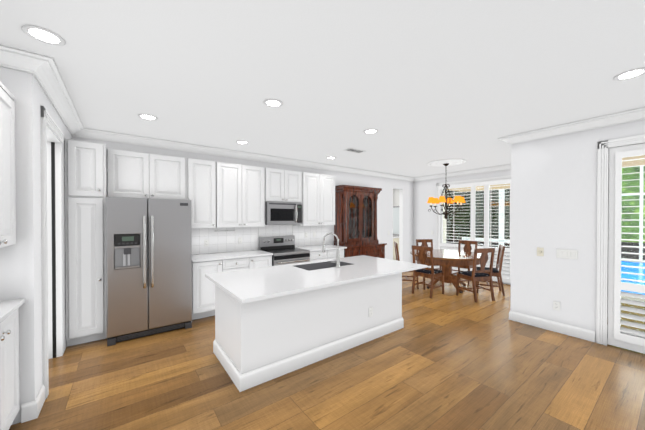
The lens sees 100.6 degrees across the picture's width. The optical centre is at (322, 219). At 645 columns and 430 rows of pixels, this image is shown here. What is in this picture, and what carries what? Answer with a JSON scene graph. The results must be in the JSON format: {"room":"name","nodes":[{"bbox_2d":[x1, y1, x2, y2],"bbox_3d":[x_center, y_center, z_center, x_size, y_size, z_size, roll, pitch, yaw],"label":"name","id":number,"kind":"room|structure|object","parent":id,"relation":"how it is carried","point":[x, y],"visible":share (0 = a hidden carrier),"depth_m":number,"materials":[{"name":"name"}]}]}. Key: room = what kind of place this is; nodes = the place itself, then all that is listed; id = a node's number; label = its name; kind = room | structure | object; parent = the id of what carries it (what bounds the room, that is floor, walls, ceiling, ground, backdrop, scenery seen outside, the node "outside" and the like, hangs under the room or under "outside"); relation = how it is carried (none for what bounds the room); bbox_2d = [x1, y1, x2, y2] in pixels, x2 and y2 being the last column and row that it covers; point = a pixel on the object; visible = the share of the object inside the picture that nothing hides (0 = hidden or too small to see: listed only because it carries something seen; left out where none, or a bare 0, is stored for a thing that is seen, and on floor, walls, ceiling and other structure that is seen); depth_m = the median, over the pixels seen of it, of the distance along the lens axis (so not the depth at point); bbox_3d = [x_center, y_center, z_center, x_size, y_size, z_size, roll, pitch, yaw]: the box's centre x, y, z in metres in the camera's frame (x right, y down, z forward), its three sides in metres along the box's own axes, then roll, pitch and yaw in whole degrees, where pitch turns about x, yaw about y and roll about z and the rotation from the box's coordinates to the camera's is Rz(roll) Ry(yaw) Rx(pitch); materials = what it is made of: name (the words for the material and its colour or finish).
{"room":"kitchen","nodes":[
{"label":"kitchen","id":0,"kind":"room"},
{"bbox_2d":[0,67,3,300],"bbox_3d":[-2.574,0.155,1.858,0.510,2.740,0.130,0,1,-37],"label":"wall","id":1,"kind":"structure","parent":0,"point":[1,68],"depth_m":1.95,"materials":[{"name":"white paint"}]},
{"bbox_2d":[0,44,27,72],"bbox_3d":[-2.400,-1.162,1.815,0.510,0.105,0.130,0,1,-37],"label":"crown molding","id":2,"kind":"structure","parent":1,"relation":"attached to","point":[10,57],"depth_m":1.94,"materials":[{"name":"white paint"}]},
{"bbox_2d":[4,67,71,424],"bbox_3d":[-2.842,0.148,2.799,0.120,2.740,1.960,0,1,-37],"label":"wall","id":3,"kind":"structure","parent":0,"point":[21,268],"depth_m":2.03,"materials":[{"name":"white paint"}]},
{"bbox_2d":[0,81,15,247],"bbox_3d":[-2.266,-0.357,1.476,0.606,1.090,0.836,0,1,-37],"label":"upper cabinet","id":4,"kind":"object","parent":3,"relation":"attached to","point":[7,104],"depth_m":1.83,"materials":[{"name":"white paint"}]},
{"bbox_2d":[40,105,63,399],"bbox_3d":[-2.667,0.282,2.584,0.143,2.475,0.916,0,1,-37],"label":"door frame","id":5,"kind":"structure","parent":3,"relation":"attached to","point":[52,137],"depth_m":2.91,"materials":[{"name":"white paint"}]},
{"bbox_2d":[24,51,83,135],"bbox_3d":[-2.658,-1.169,2.751,0.130,0.105,1.940,0,1,-37],"label":"crown molding","id":6,"kind":"structure","parent":3,"relation":"attached to","point":[43,70],"depth_m":2.37,"materials":[{"name":"white paint"}]},
{"bbox_2d":[72,136,412,262],"bbox_3d":[-0.337,0.125,5.951,7.900,2.740,0.120,0,1,-37],"label":"wall","id":7,"kind":"structure","parent":0,"point":[385,209],"depth_m":7.08,"materials":[{"name":"white paint"}]},
{"bbox_2d":[107,149,190,199],"bbox_3d":[-2.576,-0.626,3.990,0.977,0.650,0.346,0,1,-37],"label":"upper cabinet","id":8,"kind":"object","parent":7,"relation":"attached to","point":[130,174],"depth_m":3.83,"materials":[{"name":"white paint"}]},
{"bbox_2d":[191,159,218,227],"bbox_3d":[-2.029,-0.409,4.397,0.455,1.090,0.346,0,1,-37],"label":"upper cabinet","id":9,"kind":"object","parent":7,"relation":"attached to","point":[204,173],"depth_m":4.29,"materials":[{"name":"white paint"}]},
{"bbox_2d":[219,162,266,227],"bbox_3d":[-1.495,-0.412,4.793,0.875,1.090,0.346,0,1,-37],"label":"upper cabinet","id":10,"kind":"object","parent":7,"relation":"attached to","point":[223,195],"depth_m":4.65,"materials":[{"name":"white paint"}]},
{"bbox_2d":[73,128,415,181],"bbox_3d":[-0.263,-1.192,5.841,7.660,0.105,0.130,0,1,-37],"label":"crown molding","id":11,"kind":"structure","parent":7,"relation":"attached to","point":[88,133],"depth_m":4.67,"materials":[{"name":"white paint"}]},
{"bbox_2d":[267,168,302,204],"bbox_3d":[-0.836,-0.648,5.280,0.765,0.625,0.346,0,1,-37],"label":"upper cabinet","id":12,"kind":"object","parent":7,"relation":"attached to","point":[282,185],"depth_m":5.15,"materials":[{"name":"white paint"}]},
{"bbox_2d":[265,202,301,224],"bbox_3d":[-0.799,-0.117,5.236,0.752,0.423,0.448,0,1,-37],"label":"over-the-range microwave","id":13,"kind":"object","parent":12,"relation":"attached to","point":[281,213],"visible":0.96,"depth_m":5.07,"materials":[{"name":"grey metal"}]},
{"bbox_2d":[293,173,334,224],"bbox_3d":[-0.174,-0.419,5.773,0.885,1.090,0.346,0,1,-37],"label":"upper cabinet","id":14,"kind":"object","parent":7,"relation":"attached to","point":[318,207],"depth_m":5.62,"materials":[{"name":"white paint"}]},
{"bbox_2d":[0,0,644,176],"bbox_3d":[1.834,-1.259,2.434,8.590,0.080,8.340,0,1,-37],"label":"ceiling","id":15,"kind":"structure","parent":0,"point":[418,85],"depth_m":2.19,"materials":[{"name":"white paint"}]},
{"bbox_2d":[22,25,64,45],"bbox_3d":[-1.835,-1.210,1.767,0.199,0.008,0.199,0,1,-43],"label":"recessed light","id":16,"kind":"object","parent":15,"relation":"in","point":[43,35],"depth_m":1.76,"materials":[{"name":"white"}]},
{"bbox_2d":[138,114,157,119],"bbox_3d":[-2.088,-1.221,3.198,0.199,0.008,0.199,0,1,-43],"label":"recessed light","id":17,"kind":"object","parent":15,"relation":"in","point":[144,116],"depth_m":3.19,"materials":[{"name":"white"}]},
{"bbox_2d":[236,141,248,143],"bbox_3d":[-1.278,-1.229,4.272,0.199,0.008,0.199,0,0,14],"label":"recessed light","id":18,"kind":"object","parent":15,"relation":"in","point":[239,142],"depth_m":4.27,"materials":[{"name":"white"}]},
{"bbox_2d":[264,99,282,106],"bbox_3d":[-0.516,-1.218,2.808,0.199,0.008,0.199,0,0,14],"label":"recessed light","id":19,"kind":"object","parent":15,"relation":"in","point":[269,102],"depth_m":2.80,"materials":[{"name":"white"}]},
{"bbox_2d":[344,148,365,152],"bbox_3d":[0.581,-1.233,4.804,0.380,0.008,0.180,0,1,-37],"label":"ceiling vent","id":20,"kind":"object","parent":15,"relation":"in","point":[354,150],"visible":1,"depth_m":4.78,"materials":[{"name":"silver metal"}]},
{"bbox_2d":[363,129,377,133],"bbox_3d":[0.671,-1.225,3.726,0.199,0.008,0.199,0,1,-43],"label":"recessed light","id":21,"kind":"object","parent":15,"relation":"in","point":[369,131],"depth_m":3.73,"materials":[{"name":"white"}]},
{"bbox_2d":[427,159,465,165],"bbox_3d":[2.703,-1.231,5.855,0.780,0.028,0.780,0,1,-37],"label":"ceiling medallion","id":22,"kind":"object","parent":15,"relation":"attached to","point":[451,162],"visible":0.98,"depth_m":5.76,"materials":[{"name":"white paint"}]},
{"bbox_2d":[427,163,465,218],"bbox_3d":[2.703,-0.611,5.860,0.769,1.212,0.769,0,1,-37],"label":"pendant chandelier","id":23,"kind":"object","parent":22,"relation":"hanging from","point":[448,201],"visible":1,"depth_m":5.84,"materials":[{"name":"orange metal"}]},
{"bbox_2d":[613,67,644,80],"bbox_3d":[2.581,-1.214,2.242,0.199,0.008,0.199,0,0,14],"label":"recessed light","id":24,"kind":"object","parent":15,"relation":"in","point":[633,73],"depth_m":2.24,"materials":[{"name":"white"}]},
{"bbox_2d":[9,272,644,429],"bbox_3d":[1.834,1.551,2.455,8.590,0.060,8.340,0,1,-37],"label":"floor","id":25,"kind":"structure","parent":0,"point":[449,359],"depth_m":2.50,"materials":[{"name":"brown wood"}]},
{"bbox_2d":[0,305,20,429],"bbox_3d":[-2.262,1.078,1.490,0.616,0.900,0.836,0,1,-37],"label":"base cabinet","id":26,"kind":"object","parent":25,"relation":"on","point":[9,364],"depth_m":1.81,"materials":[{"name":"white paint"}]},
{"bbox_2d":[0,299,23,324],"bbox_3d":[-1.761,0.618,0.831,0.641,0.030,2.486,0,1,-37],"label":"countertop","id":27,"kind":"structure","parent":26,"relation":"on","point":[7,308],"depth_m":1.82,"materials":[{"name":"white stone"}]},
{"bbox_2d":[65,139,106,346],"bbox_3d":[-3.023,0.283,3.463,0.369,2.460,0.670,0,1,-37],"label":"pantry cabinet","id":28,"kind":"object","parent":25,"relation":"on","point":[85,215],"visible":1,"depth_m":3.22,"materials":[{"name":"white paint"}]},
{"bbox_2d":[106,197,191,346],"bbox_3d":[-2.405,0.619,3.740,0.931,1.785,0.873,0,1,-37],"label":"refrigerator","id":29,"kind":"object","parent":25,"relation":"on","point":[148,266],"visible":1,"depth_m":3.42,"materials":[{"name":"grey metal"}]},
{"bbox_2d":[192,260,223,319],"bbox_3d":[-1.926,1.065,4.310,0.435,0.884,0.626,0,1,-37],"label":"base cabinet","id":30,"kind":"object","parent":25,"relation":"on","point":[203,289],"depth_m":4.03,"materials":[{"name":"white paint"}]},
{"bbox_2d":[192,248,271,263],"bbox_3d":[-1.574,0.606,4.552,1.297,0.030,0.651,0,1,-37],"label":"countertop","id":31,"kind":"structure","parent":30,"relation":"on","point":[255,251],"depth_m":4.41,"materials":[{"name":"white stone"}]},
{"bbox_2d":[224,256,271,271],"bbox_3d":[-1.408,1.062,4.695,0.855,0.884,0.626,0,1,-37],"label":"base cabinet","id":32,"kind":"object","parent":25,"relation":"on","point":[249,262],"depth_m":4.44,"materials":[{"name":"white paint"}]},
{"bbox_2d":[259,235,309,265],"bbox_3d":[-0.721,0.918,5.138,0.753,1.165,0.708,0,1,-37],"label":"range","id":33,"kind":"object","parent":25,"relation":"on","point":[283,250],"visible":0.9,"depth_m":5.10,"materials":[{"name":"grey metal"}]},
{"bbox_2d":[213,272,403,391],"bbox_3d":[-0.059,1.078,3.400,2.318,0.870,0.880,0,1,-37],"label":"kitchen island","id":34,"kind":"object","parent":25,"relation":"on","point":[273,322],"depth_m":2.80,"materials":[{"name":"white paint"}]},
{"bbox_2d":[205,256,426,303],"bbox_3d":[0.036,0.629,3.312,2.530,0.030,1.190,0,1,-37],"label":"island countertop","id":35,"kind":"structure","parent":34,"relation":"on","point":[245,286],"depth_m":2.90,"materials":[{"name":"white stone"}]},
{"bbox_2d":[293,260,344,271],"bbox_3d":[0.021,0.741,3.619,0.794,0.250,0.444,0,1,-37],"label":"sink","id":36,"kind":"object","parent":35,"relation":"in","point":[324,263],"depth_m":3.80,"materials":[{"name":"grey metal"}]},
{"bbox_2d":[322,232,340,267],"bbox_3d":[0.103,0.390,3.461,0.160,0.446,0.242,0,1,-37],"label":"faucet","id":37,"kind":"object","parent":35,"relation":"on","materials":[{"name":"silver metal"}]},
{"bbox_2d":[300,248,343,260],"bbox_3d":[-0.080,1.055,5.680,0.898,0.884,0.626,0,1,-37],"label":"base cabinet","id":38,"kind":"object","parent":25,"relation":"on","point":[314,256],"depth_m":5.41,"materials":[{"name":"white paint"}]},
{"bbox_2d":[304,244,339,251],"bbox_3d":[-0.054,0.598,5.680,0.952,0.030,0.651,0,1,-37],"label":"countertop","id":39,"kind":"structure","parent":38,"relation":"on","point":[312,247],"depth_m":5.59,"materials":[{"name":"white stone"}]},
{"bbox_2d":[336,245,384,258],"bbox_3d":[0.876,1.061,6.446,1.290,0.860,0.530,0,1,-37],"label":"base cabinet","id":40,"kind":"object","parent":25,"relation":"on","point":[378,251],"depth_m":6.19,"materials":[{"name":"brown wood"}]},
{"bbox_2d":[334,185,353,244],"bbox_3d":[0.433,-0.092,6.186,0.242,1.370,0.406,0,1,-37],"label":"china cabinet","id":41,"kind":"object","parent":40,"relation":"on","point":[344,194],"depth_m":6.15,"materials":[{"name":"brown wood"}]},
{"bbox_2d":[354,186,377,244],"bbox_3d":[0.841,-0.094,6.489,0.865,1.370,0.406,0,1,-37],"label":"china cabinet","id":42,"kind":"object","parent":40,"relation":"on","point":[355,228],"depth_m":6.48,"materials":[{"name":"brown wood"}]},
{"bbox_2d":[394,242,418,288],"bbox_3d":[1.873,1.007,6.031,0.484,0.975,0.446,0,0,9],"label":"dining chair","id":43,"kind":"object","parent":25,"relation":"on","point":[397,253],"visible":0.4,"depth_m":5.85,"materials":[{"name":"brown wood"}]},
{"bbox_2d":[412,245,443,297],"bbox_3d":[2.128,1.011,5.412,0.484,0.975,0.446,0,1,-39],"label":"dining chair","id":44,"kind":"object","parent":25,"relation":"on","point":[432,273],"visible":0.94,"depth_m":5.30,"materials":[{"name":"brown wood"}]},
{"bbox_2d":[416,239,441,269],"bbox_3d":[2.659,1.001,6.732,0.446,0.975,0.484,0,0,-5],"label":"dining chair","id":45,"kind":"object","parent":25,"relation":"on","point":[424,242],"visible":0.23,"depth_m":6.92,"materials":[{"name":"brown wood"}]},
{"bbox_2d":[410,249,480,292],"bbox_3d":[2.727,1.120,5.890,1.520,0.750,1.520,0,1,-37],"label":"dining table","id":46,"kind":"object","parent":25,"relation":"on","point":[446,260],"visible":0.75,"depth_m":5.61,"materials":[{"name":"brown wood"}]},
{"bbox_2d":[451,240,477,284],"bbox_3d":[3.388,1.004,6.417,0.484,0.975,0.446,0,1,-39],"label":"dining chair","id":47,"kind":"object","parent":25,"relation":"on","point":[467,247],"visible":0.42,"depth_m":6.48,"materials":[{"name":"brown wood"}]},
{"bbox_2d":[456,248,494,302],"bbox_3d":[2.924,1.013,5.129,0.446,0.975,0.484,0,0,-15],"label":"dining chair","id":48,"kind":"object","parent":25,"relation":"on","point":[473,276],"visible":1,"depth_m":4.96,"materials":[{"name":"brown wood"}]},
{"bbox_2d":[476,244,504,295],"bbox_3d":[3.454,1.010,5.543,0.484,0.975,0.446,0,0,25],"label":"dining chair","id":49,"kind":"object","parent":25,"relation":"on","point":[495,271],"visible":0.79,"depth_m":5.40,"materials":[{"name":"brown wood"}]},
{"bbox_2d":[393,189,398,205],"bbox_3d":[2.142,0.091,9.097,3.050,2.880,1.980,0,1,-37],"label":"wall","id":50,"kind":"structure","parent":0,"point":[395,197],"depth_m":10.49,"materials":[{"name":"beige paint"}]},
{"bbox_2d":[393,206,398,259],"bbox_3d":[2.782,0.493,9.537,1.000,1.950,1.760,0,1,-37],"label":"doorway","id":51,"kind":"object","parent":50,"relation":"attached to","point":[396,224],"depth_m":9.52,"materials":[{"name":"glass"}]},
{"bbox_2d":[413,170,510,284],"bbox_3d":[3.864,0.118,6.817,0.120,2.740,3.495,0,1,-37],"label":"wall","id":52,"kind":"structure","parent":0,"point":[424,222],"depth_m":7.80,"materials":[{"name":"white paint"}]},
{"bbox_2d":[416,164,510,179],"bbox_3d":[3.772,-1.199,6.721,0.130,0.105,3.225,0,1,-37],"label":"crown molding","id":53,"kind":"structure","parent":52,"relation":"attached to","point":[502,167],"depth_m":6.80,"materials":[{"name":"white paint"}]},
{"bbox_2d":[436,175,510,267],"bbox_3d":[3.984,0.238,6.536,0.023,2.505,2.560,0,1,-37],"label":"window frame","id":54,"kind":"structure","parent":52,"relation":"attached to","point":[509,176],"depth_m":7.18,"materials":[{"name":"white paint"}]},
{"bbox_2d":[438,179,510,283],"bbox_3d":[3.948,0.266,6.510,0.102,2.380,2.382,0,1,-37],"label":"blinds","id":55,"kind":"object","parent":52,"relation":"attached to","point":[505,264],"visible":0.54,"depth_m":6.58,"materials":[{"name":"white paint"}]},
{"bbox_2d":[441,184,509,274],"bbox_3d":[4.041,0.265,6.579,0.040,2.390,2.390,0,1,-37],"label":"glazing","id":56,"kind":"object","parent":52,"relation":"attached to","point":[486,217],"visible":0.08,"depth_m":6.59,"materials":[{"name":"white"}]},
{"bbox_2d":[510,119,644,341],"bbox_3d":[4.289,0.153,2.165,0.120,2.740,4.725,0,1,-37],"label":"wall","id":57,"kind":"structure","parent":0,"point":[553,193],"depth_m":3.56,"materials":[{"name":"white paint"}]},
{"bbox_2d":[537,247,543,255],"bbox_3d":[3.037,0.451,3.738,0.019,0.118,0.075,0,1,-37],"label":"light switch","id":58,"kind":"object","parent":57,"relation":"attached to","point":[540,251],"depth_m":3.74,"materials":[{"name":"beige plastic"}]},
{"bbox_2d":[510,311,594,341],"bbox_3d":[3.101,1.444,3.662,0.016,0.135,0.890,0,1,-37],"label":"baseboard","id":59,"kind":"structure","parent":57,"relation":"attached to","point":[562,328],"depth_m":3.61,"materials":[{"name":"white paint"}]},
{"bbox_2d":[553,301,559,310],"bbox_3d":[3.149,1.162,3.601,0.008,0.116,0.072,0,1,-37],"label":"outlet","id":60,"kind":"object","parent":57,"relation":"attached to","point":[556,305],"depth_m":3.60,"materials":[{"name":"beige plastic"}]},
{"bbox_2d":[556,249,577,259],"bbox_3d":[3.209,0.452,3.516,0.009,0.118,0.208,0,1,-37],"label":"light switch","id":61,"kind":"object","parent":57,"relation":"attached to","point":[566,253],"depth_m":3.51,"materials":[{"name":"beige plastic"}]},
{"bbox_2d":[498,107,644,144],"bbox_3d":[4.105,-1.165,2.193,0.130,0.105,4.705,0,1,-37],"label":"crown molding","id":62,"kind":"structure","parent":57,"relation":"attached to","point":[637,114],"depth_m":3.37,"materials":[{"name":"white paint"}]},
{"bbox_2d":[596,134,644,344],"bbox_3d":[3.990,0.288,2.451,0.023,2.465,2.080,0,1,-37],"label":"door frame","id":63,"kind":"structure","parent":57,"relation":"attached to","point":[603,146],"depth_m":3.24,"materials":[{"name":"white paint"}]},
{"bbox_2d":[607,143,644,353],"bbox_3d":[3.989,0.329,2.457,0.116,2.359,1.905,0,1,-37],"label":"window shutter","id":64,"kind":"object","parent":57,"relation":"attached to","point":[625,338],"visible":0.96,"depth_m":3.12,"materials":[{"name":"white paint"}]},
{"label":"outside","id":65,"kind":"structure","parent":0,"visible":0},
{"bbox_2d":[443,155,644,301],"bbox_3d":[13.291,-1.479,11.117,25.020,6.130,30.000,0,1,-37],"label":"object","id":66,"kind":"structure","parent":65,"point":[463,228],"depth_m":10.20,"materials":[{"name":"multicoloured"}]}
]}

